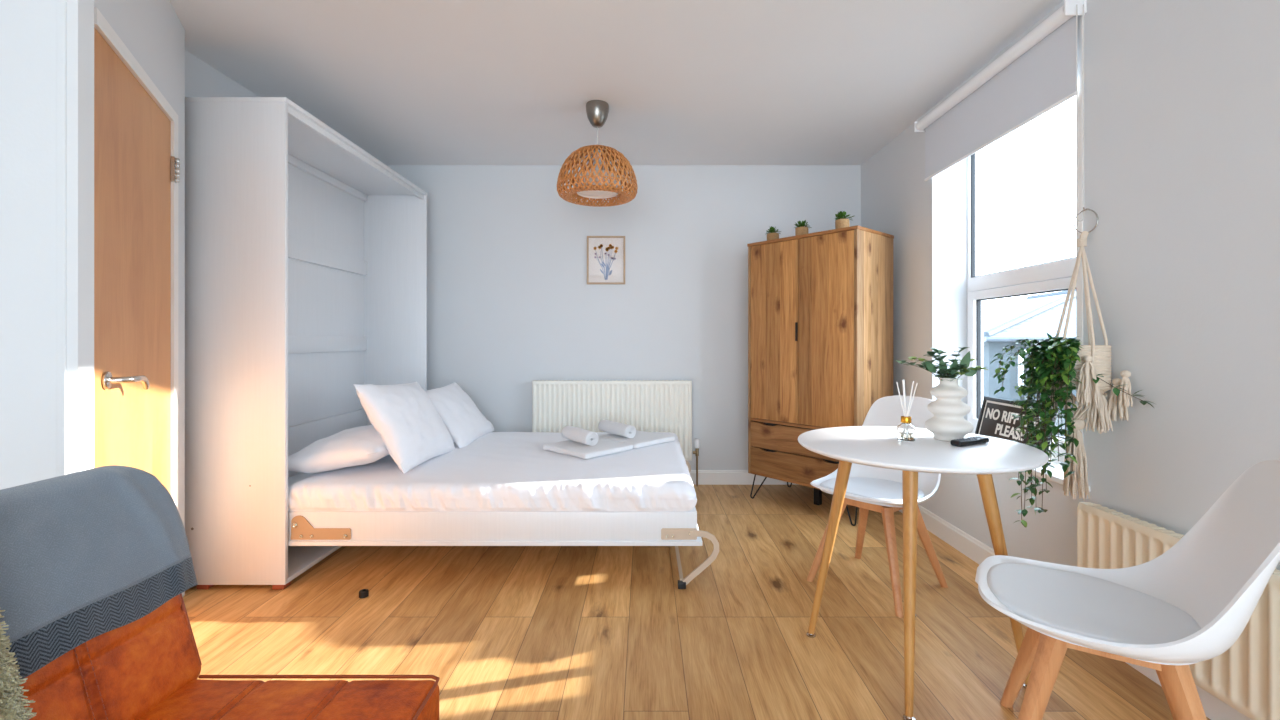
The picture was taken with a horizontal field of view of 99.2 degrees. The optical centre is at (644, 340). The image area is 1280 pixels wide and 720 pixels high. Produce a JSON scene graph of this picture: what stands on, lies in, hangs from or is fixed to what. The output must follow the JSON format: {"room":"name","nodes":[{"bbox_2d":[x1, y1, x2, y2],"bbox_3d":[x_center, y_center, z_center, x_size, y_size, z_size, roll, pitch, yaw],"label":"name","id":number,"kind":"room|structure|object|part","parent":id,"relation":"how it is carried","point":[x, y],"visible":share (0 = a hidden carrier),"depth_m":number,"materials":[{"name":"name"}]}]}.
{"room":"studio apartment","nodes":[
{"label":"studio apartment","id":0,"kind":"room"},
{"bbox_2d":[0,0,93,489],"bbox_3d":[-1.935,-0.125,1.506,0.829,2.450,0.109,0,0,0],"label":"wall","id":1,"kind":"structure","parent":0,"point":[27,27],"depth_m":1.46,"materials":[{"name":"white paint"}]},
{"bbox_2d":[56,0,66,476],"bbox_3d":[-1.553,-0.125,1.451,0.026,2.450,0.008,0,0,0],"label":"trim","id":2,"kind":"structure","parent":1,"relation":"attached to","point":[61,5],"depth_m":1.45,"materials":[{"name":"white paint"}]},
{"bbox_2d":[185,50,258,96],"bbox_3d":[-2.230,-0.125,3.278,0.200,2.450,1.824,0,0,0],"label":"wall","id":3,"kind":"structure","parent":0,"point":[201,79],"depth_m":2.65,"materials":[{"name":"white paint"}]},
{"bbox_2d":[94,0,184,595],"bbox_3d":[-1.878,-0.125,1.985,0.296,2.450,1.162,0,0,-39],"label":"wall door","id":4,"kind":"structure","parent":3,"relation":"in","point":[152,31],"depth_m":2.20,"materials":[{"name":"white paint"}]},
{"bbox_2d":[94,7,179,508],"bbox_3d":[-1.723,0.085,1.887,0.111,2.030,0.831,0,0,-29],"label":"door","id":5,"kind":"structure","parent":4,"relation":"attached to","point":[137,171],"depth_m":1.81,"materials":[{"name":"brown wood"}]},
{"bbox_3d":[-1.575,0.122,1.660,0.067,0.066,0.167,0,0,-29],"label":"handle","id":6,"kind":"part","parent":5,"relation":"part of","materials":[{"name":"metal"}]},
{"bbox_2d":[169,0,1063,164],"bbox_3d":[-0.345,-1.425,0.595,4.610,0.150,7.590,0,0,0],"label":"ceiling","id":7,"kind":"structure","parent":0,"point":[407,82],"depth_m":2.68,"materials":[{"name":"paint"}]},
{"bbox_2d":[557,100,637,206],"bbox_3d":[-0.272,-1.081,3.115,0.460,0.537,0.460,0,0,11],"label":"pendant lamp","id":8,"kind":"object","parent":7,"relation":"hanging from","point":[598,183],"visible":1,"depth_m":3.02,"materials":[{"name":"brown wicker"}]},
{"bbox_2d":[576,170,617,198],"bbox_3d":[-0.272,-0.892,3.115,0.238,0.096,0.238,0,0,0],"label":"diffuser","id":9,"kind":"object","parent":8,"relation":"attached to","point":[597,194],"depth_m":3.14,"materials":[{"name":"white fabric"}]},
{"bbox_3d":[-0.272,-0.956,3.115,0.461,0.287,0.461,0,0,0],"label":"lamp shade","id":10,"kind":"part","parent":8,"relation":"part of","materials":[{"name":"brown wicker"}]},
{"bbox_3d":[-0.272,-0.999,3.115,0.060,0.182,0.060,0,0,0],"label":"bulb","id":11,"kind":"part","parent":8,"relation":"part of","materials":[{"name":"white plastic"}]},
{"bbox_2d":[386,165,860,469],"bbox_3d":[-0.235,-0.125,4.290,4.390,2.450,0.200,0,0,0],"label":"wall","id":12,"kind":"structure","parent":0,"point":[511,304],"depth_m":4.19,"materials":[{"name":"white paint"}]},
{"bbox_2d":[587,236,624,283],"bbox_3d":[-0.298,-0.620,4.181,0.295,0.370,0.017,0,0,0],"label":"framed picture","id":13,"kind":"object","parent":12,"relation":"attached to","point":[605,254],"visible":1,"depth_m":4.18,"materials":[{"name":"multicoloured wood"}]},
{"bbox_2d":[532,380,699,485],"bbox_3d":[-0.218,0.699,4.142,1.264,0.803,0.094,0,0,0],"label":"radiator","id":14,"kind":"object","parent":12,"relation":"attached to","point":[645,405],"visible":0.62,"depth_m":4.10,"materials":[{"name":"white metal"}]},
{"bbox_2d":[534,380,687,380],"bbox_3d":[-0.259,0.298,4.128,1.159,0.002,0.041,0,0,0],"label":"grille","id":15,"kind":"object","parent":14,"relation":"attached to","point":[534,380],"depth_m":4.14,"materials":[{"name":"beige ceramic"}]},
{"bbox_2d":[690,470,798,484],"bbox_3d":[-0.235,1.046,4.182,3.790,0.108,0.016,0,0,0],"label":"baseboard","id":16,"kind":"structure","parent":12,"relation":"attached to","point":[705,477],"depth_m":4.17,"materials":[{"name":"white paint"}]},
{"bbox_2d":[183,485,1210,719],"bbox_3d":[-0.345,1.160,0.595,4.610,0.120,7.590,0,0,0],"label":"floor","id":17,"kind":"structure","parent":0,"point":[507,632],"depth_m":2.08,"materials":[{"name":"brown wood"}]},
{"bbox_2d":[19,593,439,719],"bbox_3d":[-0.779,0.682,0.821,0.728,0.839,0.642,0,0,0],"label":"leather armchair","id":18,"kind":"object","parent":17,"relation":"on","point":[148,667],"visible":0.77,"depth_m":1.01,"materials":[{"name":"brown leather"}]},
{"bbox_2d":[0,610,36,719],"bbox_3d":[-0.879,0.424,0.656,0.500,0.442,0.317,0,0,0],"label":"knitted throw","id":19,"kind":"object","parent":18,"relation":"on","point":[12,705],"visible":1,"depth_m":0.79,"materials":[{"name":"beige fabric"}]},
{"bbox_2d":[0,465,197,678],"bbox_3d":[-1.046,0.412,0.833,0.225,0.329,0.663,0,0,0],"label":"blanket","id":20,"kind":"object","parent":18,"relation":"on","point":[85,555],"visible":0.99,"depth_m":0.95,"materials":[{"name":"grey fabric"}]},
{"bbox_3d":[-1.027,0.494,0.821,0.232,0.463,0.642,0,0,0],"label":"backrest","id":21,"kind":"part","parent":18,"relation":"part of","materials":[{"name":"orange leather"}]},
{"bbox_3d":[-0.682,0.762,0.809,0.535,0.175,0.618,0,0,0],"label":"seat","id":22,"kind":"part","parent":18,"relation":"part of","materials":[{"name":"orange leather"}]},
{"bbox_2d":[185,97,426,588],"bbox_3d":[-1.846,0.011,3.191,0.518,2.178,1.568,0,0,0],"label":"cabinet","id":23,"kind":"object","parent":17,"relation":"on","point":[306,252],"visible":0.7,"depth_m":2.41,"materials":[{"name":"white wood"}]},
{"bbox_3d":[-1.847,0.010,2.418,0.515,2.136,0.020,0,0,0],"label":"panel","id":24,"kind":"part","parent":23,"relation":"part of","materials":[{"name":"white wood"}]},
{"bbox_3d":[-1.846,-1.068,3.192,0.518,0.020,1.567,0,0,0],"label":"panel","id":25,"kind":"part","parent":23,"relation":"part of","materials":[{"name":"white wood"}]},
{"bbox_3d":[-1.837,1.068,3.192,0.495,0.020,1.527,0,0,0],"label":"panel","id":26,"kind":"part","parent":23,"relation":"part of","materials":[{"name":"white wood"}]},
{"bbox_3d":[-2.041,0.000,3.192,0.008,2.116,1.527,0,0,0],"label":"panel","id":27,"kind":"part","parent":23,"relation":"part of","materials":[{"name":"white wood"}]},
{"bbox_3d":[-2.030,-1.036,3.192,0.030,0.045,1.527,0,0,0],"label":"rail","id":28,"kind":"part","parent":23,"relation":"part of","materials":[{"name":"white wood"}]},
{"bbox_3d":[-2.027,0.595,3.192,0.020,0.210,1.527,0,0,0],"label":"cross rail","id":29,"kind":"part","parent":23,"relation":"part of","materials":[{"name":"white wood"}]},
{"bbox_3d":[-2.027,0.020,3.192,0.020,0.100,1.527,0,0,0],"label":"cross rail","id":30,"kind":"part","parent":23,"relation":"part of","materials":[{"name":"white wood"}]},
{"bbox_3d":[-2.027,-0.525,3.192,0.020,0.100,1.527,0,0,0],"label":"cross rail","id":31,"kind":"part","parent":23,"relation":"part of","materials":[{"name":"white wood"}]},
{"bbox_3d":[-1.615,-1.043,3.192,0.021,0.030,1.527,0,0,0],"label":"rail","id":32,"kind":"part","parent":23,"relation":"part of","materials":[{"name":"white wood"}]},
{"bbox_3d":[-1.847,0.010,3.965,0.515,2.136,0.020,0,0,0],"label":"panel","id":33,"kind":"part","parent":23,"relation":"part of","materials":[{"name":"white wood"}]},
{"bbox_2d":[359,589,368,597],"bbox_3d":[-1.210,1.087,2.345,0.039,0.027,0.039,0,0,0],"label":"cap","id":34,"kind":"object","parent":17,"relation":"on","point":[363,593],"visible":1,"depth_m":2.33,"materials":[{"name":"black plastic"}]},
{"bbox_2d":[288,460,718,588],"bbox_3d":[-0.835,0.933,3.182,2.330,0.333,1.536,0,0,0],"label":"bed","id":35,"kind":"object","parent":17,"relation":"on","point":[676,529],"visible":0.45,"depth_m":2.44,"materials":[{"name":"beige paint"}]},
{"bbox_3d":[-1.450,0.835,2.438,0.268,0.107,0.005,0,0,0],"label":"hinge plate","id":36,"kind":"part","parent":35,"relation":"part of","materials":[{"name":"beige paint"}]},
{"bbox_2d":[288,432,696,511],"bbox_3d":[-0.702,0.705,3.167,1.876,0.122,1.491,0,0,0],"label":"mattress","id":37,"kind":"object","parent":35,"relation":"on","point":[497,471],"visible":0.72,"depth_m":2.49,"materials":[{"name":"white fabric"}]},
{"bbox_2d":[288,425,388,472],"bbox_3d":[-1.490,0.545,2.860,0.494,0.197,0.702,0,0,0],"label":"pillow","id":38,"kind":"object","parent":37,"relation":"on","point":[361,445],"visible":0.69,"depth_m":2.58,"materials":[{"name":"white fabric"}]},
{"bbox_2d":[353,382,454,473],"bbox_3d":[-1.265,0.436,2.940,0.301,0.463,0.752,0,0,2],"label":"pillow","id":39,"kind":"object","parent":37,"relation":"on","point":[411,428],"visible":1,"depth_m":2.73,"materials":[{"name":"white fabric"}]},
{"bbox_2d":[425,382,494,447],"bbox_3d":[-1.244,0.482,3.625,0.306,0.368,0.669,0,0,2],"label":"pillow","id":40,"kind":"object","parent":37,"relation":"on","point":[460,415],"visible":0.89,"depth_m":3.49,"materials":[{"name":"white fabric"}]},
{"bbox_2d":[543,438,633,458],"bbox_3d":[-0.336,0.627,3.225,0.406,0.037,0.385,0,0,43],"label":"folded towel","id":41,"kind":"object","parent":37,"relation":"on","point":[603,447],"visible":0.8,"depth_m":3.13,"materials":[{"name":"white fabric"}]},
{"bbox_2d":[562,426,598,445],"bbox_3d":[-0.392,0.566,3.269,0.093,0.082,0.300,0,0,-36],"label":"rolled towel","id":42,"kind":"object","parent":41,"relation":"on","point":[576,434],"visible":1,"depth_m":3.19,"materials":[{"name":"white fabric"}]},
{"bbox_2d":[598,430,674,448],"bbox_3d":[-0.065,0.627,3.500,0.385,0.039,0.375,0,0,43],"label":"folded towel","id":43,"kind":"object","parent":37,"relation":"on","point":[642,438],"visible":0.68,"depth_m":3.42,"materials":[{"name":"white fabric"}]},
{"bbox_2d":[598,420,635,437],"bbox_3d":[-0.182,0.566,3.519,0.091,0.081,0.320,0,0,-36],"label":"rolled towel","id":44,"kind":"object","parent":43,"relation":"on","point":[612,427],"visible":1,"depth_m":3.45,"materials":[{"name":"white fabric"}]},
{"bbox_3d":[-0.883,0.832,2.452,2.233,0.129,0.020,0,0,0],"label":"rail","id":45,"kind":"part","parent":35,"relation":"part of","materials":[{"name":"white wood"}]},
{"bbox_3d":[-0.852,0.906,3.192,2.217,0.020,1.515,0,0,0],"label":"panel","id":46,"kind":"part","parent":35,"relation":"part of","materials":[{"name":"white wood"}]},
{"bbox_3d":[0.248,0.965,3.934,0.164,0.241,0.011,0,0,0],"label":"leg","id":47,"kind":"part","parent":35,"relation":"part of","materials":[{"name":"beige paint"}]},
{"bbox_3d":[0.248,0.965,2.426,0.164,0.241,0.011,0,0,0],"label":"leg","id":48,"kind":"part","parent":35,"relation":"part of","materials":[{"name":"beige paint"}]},
{"bbox_2d":[747,225,893,525],"bbox_3d":[1.158,0.209,3.664,0.482,1.781,0.813,0,0,-41],"label":"wardrobe","id":49,"kind":"object","parent":17,"relation":"on","point":[820,304],"visible":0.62,"depth_m":3.45,"materials":[{"name":"brown wood"}]},
{"bbox_3d":[0.806,1.011,3.794,0.085,0.177,0.123,0,0,-41],"label":"leg","id":50,"kind":"part","parent":49,"relation":"part of","materials":[{"name":"black metal"}]},
{"bbox_3d":[0.905,0.132,3.965,0.469,1.586,0.020,0,0,-41],"label":"panel","id":51,"kind":"part","parent":49,"relation":"part of","materials":[{"name":"brown wood"}]},
{"bbox_2d":[766,226,780,239],"bbox_3d":[0.897,-0.741,3.817,0.109,0.120,0.097,0,0,0],"label":"potted plant","id":52,"kind":"object","parent":49,"relation":"on","point":[771,234],"visible":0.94,"depth_m":3.79,"materials":[{"name":"green plant"}]},
{"bbox_3d":[0.896,-0.716,3.817,0.084,0.070,0.084,0,0,0],"label":"pot","id":53,"kind":"part","parent":52,"relation":"part of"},
{"bbox_3d":[0.869,-0.062,3.666,0.020,1.192,0.378,0,0,-41],"label":"door","id":54,"kind":"part","parent":49,"relation":"part of","materials":[{"name":"brown wood"}]},
{"bbox_3d":[1.163,0.915,3.669,0.469,0.020,0.765,0,0,-41],"label":"panel","id":55,"kind":"part","parent":49,"relation":"part of","materials":[{"name":"brown wood"}]},
{"bbox_2d":[751,418,825,428],"bbox_3d":[1.159,0.546,3.665,0.455,0.018,0.765,0,0,-41],"label":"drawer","id":56,"kind":"object","parent":49,"relation":"attached to","point":[777,422],"depth_m":3.59,"materials":[{"name":"brown wood"}]},
{"bbox_3d":[0.995,0.647,3.522,0.020,0.170,0.761,0,0,-41],"label":"drawer","id":57,"kind":"part","parent":49,"relation":"part of","materials":[{"name":"brown wood"}]},
{"bbox_3d":[0.995,0.821,3.522,0.020,0.165,0.761,0,0,-41],"label":"drawer","id":58,"kind":"part","parent":49,"relation":"part of","materials":[{"name":"brown wood"}]},
{"bbox_3d":[0.977,-0.060,3.517,0.016,0.120,0.010,0,0,-41],"label":"handle","id":59,"kind":"part","parent":49,"relation":"part of","materials":[{"name":"black metal"}]},
{"bbox_2d":[794,220,810,235],"bbox_3d":[1.042,-0.742,3.627,0.098,0.122,0.107,0,0,-43],"label":"potted plant","id":60,"kind":"object","parent":49,"relation":"on","point":[802,229],"visible":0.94,"depth_m":3.59,"materials":[{"name":"green plant"}]},
{"bbox_3d":[1.041,-0.716,3.619,0.084,0.070,0.084,0,0,0],"label":"pot","id":61,"kind":"part","parent":60,"relation":"part of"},
{"bbox_3d":[1.162,-0.671,3.667,0.473,0.020,0.813,0,0,-41],"label":"panel","id":62,"kind":"part","parent":49,"relation":"part of","materials":[{"name":"brown wood"}]},
{"bbox_3d":[1.120,-0.062,3.378,0.020,1.192,0.378,0,0,-41],"label":"door","id":63,"kind":"part","parent":49,"relation":"part of","materials":[{"name":"brown wood"}]},
{"bbox_2d":[835,211,852,228],"bbox_3d":[1.234,-0.742,3.379,0.122,0.122,0.110,0,0,0],"label":"potted plant","id":64,"kind":"object","parent":49,"relation":"on","point":[841,221],"visible":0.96,"depth_m":3.35,"materials":[{"name":"green plant"}]},
{"bbox_3d":[1.223,-0.716,3.380,0.084,0.070,0.084,0,0,0],"label":"pot","id":65,"kind":"part","parent":64,"relation":"part of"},
{"bbox_3d":[1.238,1.011,3.298,0.085,0.177,0.123,0,0,-41],"label":"leg","id":66,"kind":"part","parent":49,"relation":"part of","materials":[{"name":"black metal"}]},
{"bbox_3d":[1.421,0.132,3.373,0.469,1.586,0.020,0,0,-41],"label":"panel","id":67,"kind":"part","parent":49,"relation":"part of","materials":[{"name":"brown wood"}]},
{"bbox_2d":[806,395,947,617],"bbox_3d":[1.067,0.685,2.489,0.595,0.830,0.480,0,0,-39],"label":"dining chair","id":68,"kind":"object","parent":17,"relation":"on","point":[876,489],"visible":0.68,"depth_m":2.49,"materials":[{"name":"white plastic"}]},
{"bbox_3d":[0.839,0.904,2.497,0.193,0.392,0.044,0,0,6],"label":"leg","id":69,"kind":"part","parent":68,"relation":"part of","materials":[{"name":"brown wood"}]},
{"bbox_3d":[1.072,0.904,2.686,0.044,0.392,0.193,0,0,6],"label":"leg","id":70,"kind":"part","parent":68,"relation":"part of","materials":[{"name":"brown wood"}]},
{"bbox_3d":[1.028,0.904,2.264,0.044,0.392,0.193,0,0,6],"label":"leg","id":71,"kind":"part","parent":68,"relation":"part of","materials":[{"name":"brown wood"}]},
{"bbox_3d":[1.261,0.904,2.453,0.193,0.392,0.044,0,0,6],"label":"leg","id":72,"kind":"part","parent":68,"relation":"part of","materials":[{"name":"brown wood"}]},
{"bbox_2d":[798,426,1048,719],"bbox_3d":[0.915,0.725,1.868,0.754,0.750,0.754,0,0,0],"label":"round table","id":73,"kind":"object","parent":17,"relation":"on","point":[875,446],"visible":0.86,"depth_m":1.73,"materials":[{"name":"white paint"}]},
{"bbox_3d":[0.685,0.728,2.000,0.168,0.720,0.044,0,0,32],"label":"leg","id":74,"kind":"part","parent":73,"relation":"part of","materials":[{"name":"brown wood"}]},
{"bbox_2d":[896,379,917,440],"bbox_3d":[0.922,0.243,1.925,0.058,0.214,0.058,0,0,-39],"label":"reed diffuser","id":75,"kind":"object","parent":73,"relation":"on","point":[905,430],"visible":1,"depth_m":1.91,"materials":[{"name":"clear glass"}]},
{"bbox_2d":[897,423,914,440],"bbox_3d":[0.922,0.317,1.925,0.058,0.066,0.058,0,0,0],"label":"bottle","id":76,"kind":"object","parent":75,"relation":"attached to","point":[905,431],"depth_m":1.90,"materials":[{"name":"clear glass"}]},
{"bbox_3d":[0.795,0.728,1.645,0.044,0.720,0.162,0,0,31],"label":"leg","id":77,"kind":"part","parent":73,"relation":"part of","materials":[{"name":"brown wood"}]},
{"bbox_2d":[925,378,972,441],"bbox_3d":[1.078,0.240,1.935,0.151,0.219,0.151,0,0,0],"label":"vase","id":78,"kind":"object","parent":73,"relation":"on","point":[948,423],"visible":0.95,"depth_m":1.89,"materials":[{"name":"ceramic"}]},
{"bbox_2d":[895,347,987,380],"bbox_3d":[1.048,0.101,1.938,0.303,0.159,0.152,0,0,0],"label":"eucalyptus spray","id":79,"kind":"object","parent":78,"relation":"in","point":[943,372],"visible":0.93,"depth_m":1.92,"materials":[{"name":"green plant"}]},
{"bbox_3d":[1.050,0.105,1.935,0.255,0.151,0.101,0,0,0],"label":"stem","id":80,"kind":"part","parent":79,"relation":"part of","materials":[{"name":"green plant"}]},
{"bbox_2d":[950,436,988,446],"bbox_3d":[1.100,0.340,1.845,0.164,0.019,0.043,0,0,-28],"label":"remote control","id":81,"kind":"object","parent":73,"relation":"on","point":[972,440],"visible":1,"depth_m":1.82,"materials":[{"name":"black plastic"}]},
{"bbox_3d":[1.150,0.728,1.755,0.166,0.720,0.045,0,0,28],"label":"leg","id":82,"kind":"part","parent":73,"relation":"part of","materials":[{"name":"brown wood"}]},
{"bbox_2d":[975,460,1279,719],"bbox_3d":[1.166,0.685,1.348,0.595,0.830,0.480,0,0,34],"label":"dining chair","id":83,"kind":"object","parent":17,"relation":"on","point":[1170,612],"visible":1,"depth_m":1.31,"materials":[{"name":"white plastic"}]},
{"bbox_3d":[1.108,0.904,1.568,0.044,0.392,0.193,0,0,-11],"label":"leg","id":84,"kind":"part","parent":83,"relation":"part of","materials":[{"name":"brown wood"}]},
{"bbox_3d":[0.940,0.904,1.320,0.193,0.392,0.044,0,0,-11],"label":"leg","id":85,"kind":"part","parent":83,"relation":"part of","materials":[{"name":"brown wood"}]},
{"bbox_3d":[1.356,0.904,1.400,0.193,0.392,0.044,0,0,-11],"label":"leg","id":86,"kind":"part","parent":83,"relation":"part of","materials":[{"name":"brown wood"}]},
{"bbox_3d":[1.188,0.904,1.152,0.044,0.392,0.193,0,0,-11],"label":"leg","id":87,"kind":"part","parent":83,"relation":"part of","materials":[{"name":"brown wood"}]},
{"bbox_2d":[861,0,1279,569],"bbox_3d":[1.790,-0.125,0.545,0.260,2.450,7.290,0,0,0],"label":"wall","id":88,"kind":"structure","parent":0,"point":[1182,97],"depth_m":1.77,"materials":[{"name":"white paint"}]},
{"bbox_2d":[914,0,1086,221],"bbox_3d":[1.622,-0.868,2.627,0.074,0.844,1.175,0,0,0],"label":"roller blind","id":89,"kind":"object","parent":88,"relation":"attached to","point":[1038,73],"visible":1,"depth_m":2.43,"materials":[{"name":"white fabric"}]},
{"bbox_3d":[1.630,-0.853,2.042,0.028,0.814,0.004,0,0,0],"label":"bead chain","id":90,"kind":"part","parent":89,"relation":"part of","materials":[{"name":"white plastic"}]},
{"bbox_2d":[967,150,1090,491],"bbox_3d":[1.775,-0.293,2.613,0.290,1.714,1.168,0,0,0],"label":"window","id":91,"kind":"structure","parent":88,"relation":"in","point":[1053,276],"depth_m":3.06,"materials":[{"name":"white plastic"}]},
{"bbox_2d":[975,396,1058,449],"bbox_3d":[1.818,0.421,2.700,0.078,0.242,0.510,0,0,0],"label":"sign","id":92,"kind":"object","parent":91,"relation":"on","point":[995,419],"visible":0.56,"depth_m":2.78,"materials":[{"name":"black plastic"}]},
{"bbox_3d":[1.877,0.107,2.620,0.058,0.770,0.997,0,0,0],"label":"sash","id":93,"kind":"part","parent":91,"relation":"part of","materials":[{"name":"white plastic"}]},
{"bbox_3d":[1.747,0.552,2.613,0.234,0.024,1.168,0,0,0],"label":"sill","id":94,"kind":"part","parent":91,"relation":"part of","materials":[{"name":"white paint"}]},
{"bbox_2d":[899,504,1250,719],"bbox_3d":[1.652,1.046,0.636,0.016,0.108,7.073,0,0,0],"label":"baseboard","id":95,"kind":"structure","parent":88,"relation":"attached to","point":[1214,708],"depth_m":2.69,"materials":[{"name":"white wood"}]},
{"bbox_2d":[1076,16,1082,435],"bbox_3d":[1.657,-0.361,2.077,0.006,1.798,0.030,0,0,0],"label":"trim","id":96,"kind":"structure","parent":88,"relation":"attached to","point":[1079,225],"depth_m":2.07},
{"bbox_2d":[1049,207,1132,499],"bbox_3d":[1.561,0.032,1.940,0.204,1.061,0.253,0,0,0],"label":"macrame hanger","id":97,"kind":"object","parent":88,"relation":"hanging from","point":[1088,393],"visible":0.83,"depth_m":1.91,"materials":[{"name":"fabric"}]},
{"bbox_2d":[1056,345,1111,389],"bbox_3d":[1.565,0.092,1.955,0.166,0.155,0.166,0,0,0],"label":"basket","id":98,"kind":"object","parent":97,"relation":"hanging from","point":[1103,355],"visible":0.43,"depth_m":1.88,"materials":[{"name":"fabric"}]},
{"bbox_2d":[990,332,1156,526],"bbox_3d":[1.490,0.329,1.927,0.295,0.722,0.468,0,0,-41],"label":"trailing vine","id":99,"kind":"object","parent":98,"relation":"in","point":[1044,355],"visible":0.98,"depth_m":1.93,"materials":[{"name":"green plant"}]},
{"bbox_2d":[1077,502,1279,719],"bbox_3d":[1.615,0.841,1.395,0.089,0.518,1.171,0,0,0],"label":"radiator","id":100,"kind":"object","parent":88,"relation":"attached to","point":[1246,677],"visible":0.38,"depth_m":1.49,"materials":[{"name":"beige metal"}]},
{"bbox_2d":[1088,504,1279,573],"bbox_3d":[1.600,0.583,1.404,0.036,0.002,1.084,0,0,0],"label":"grille","id":101,"kind":"object","parent":100,"relation":"attached to","point":[1169,535],"depth_m":1.76,"materials":[{"name":"beige metal"}]},
{"label":"outside","id":102,"kind":"structure","parent":0,"visible":0},
{"bbox_3d":[21.100,4.800,25.000,37.800,0.200,70.000,0,0,0],"label":"ground","id":103,"kind":"structure","parent":102,"visible":0},
{"bbox_2d":[983,289,1075,461],"bbox_3d":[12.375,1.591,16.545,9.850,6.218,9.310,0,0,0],"label":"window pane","id":104,"kind":"structure","parent":103,"relation":"on","point":[1033,317],"depth_m":12.40,"materials":[{"name":"glass"}]}
]}

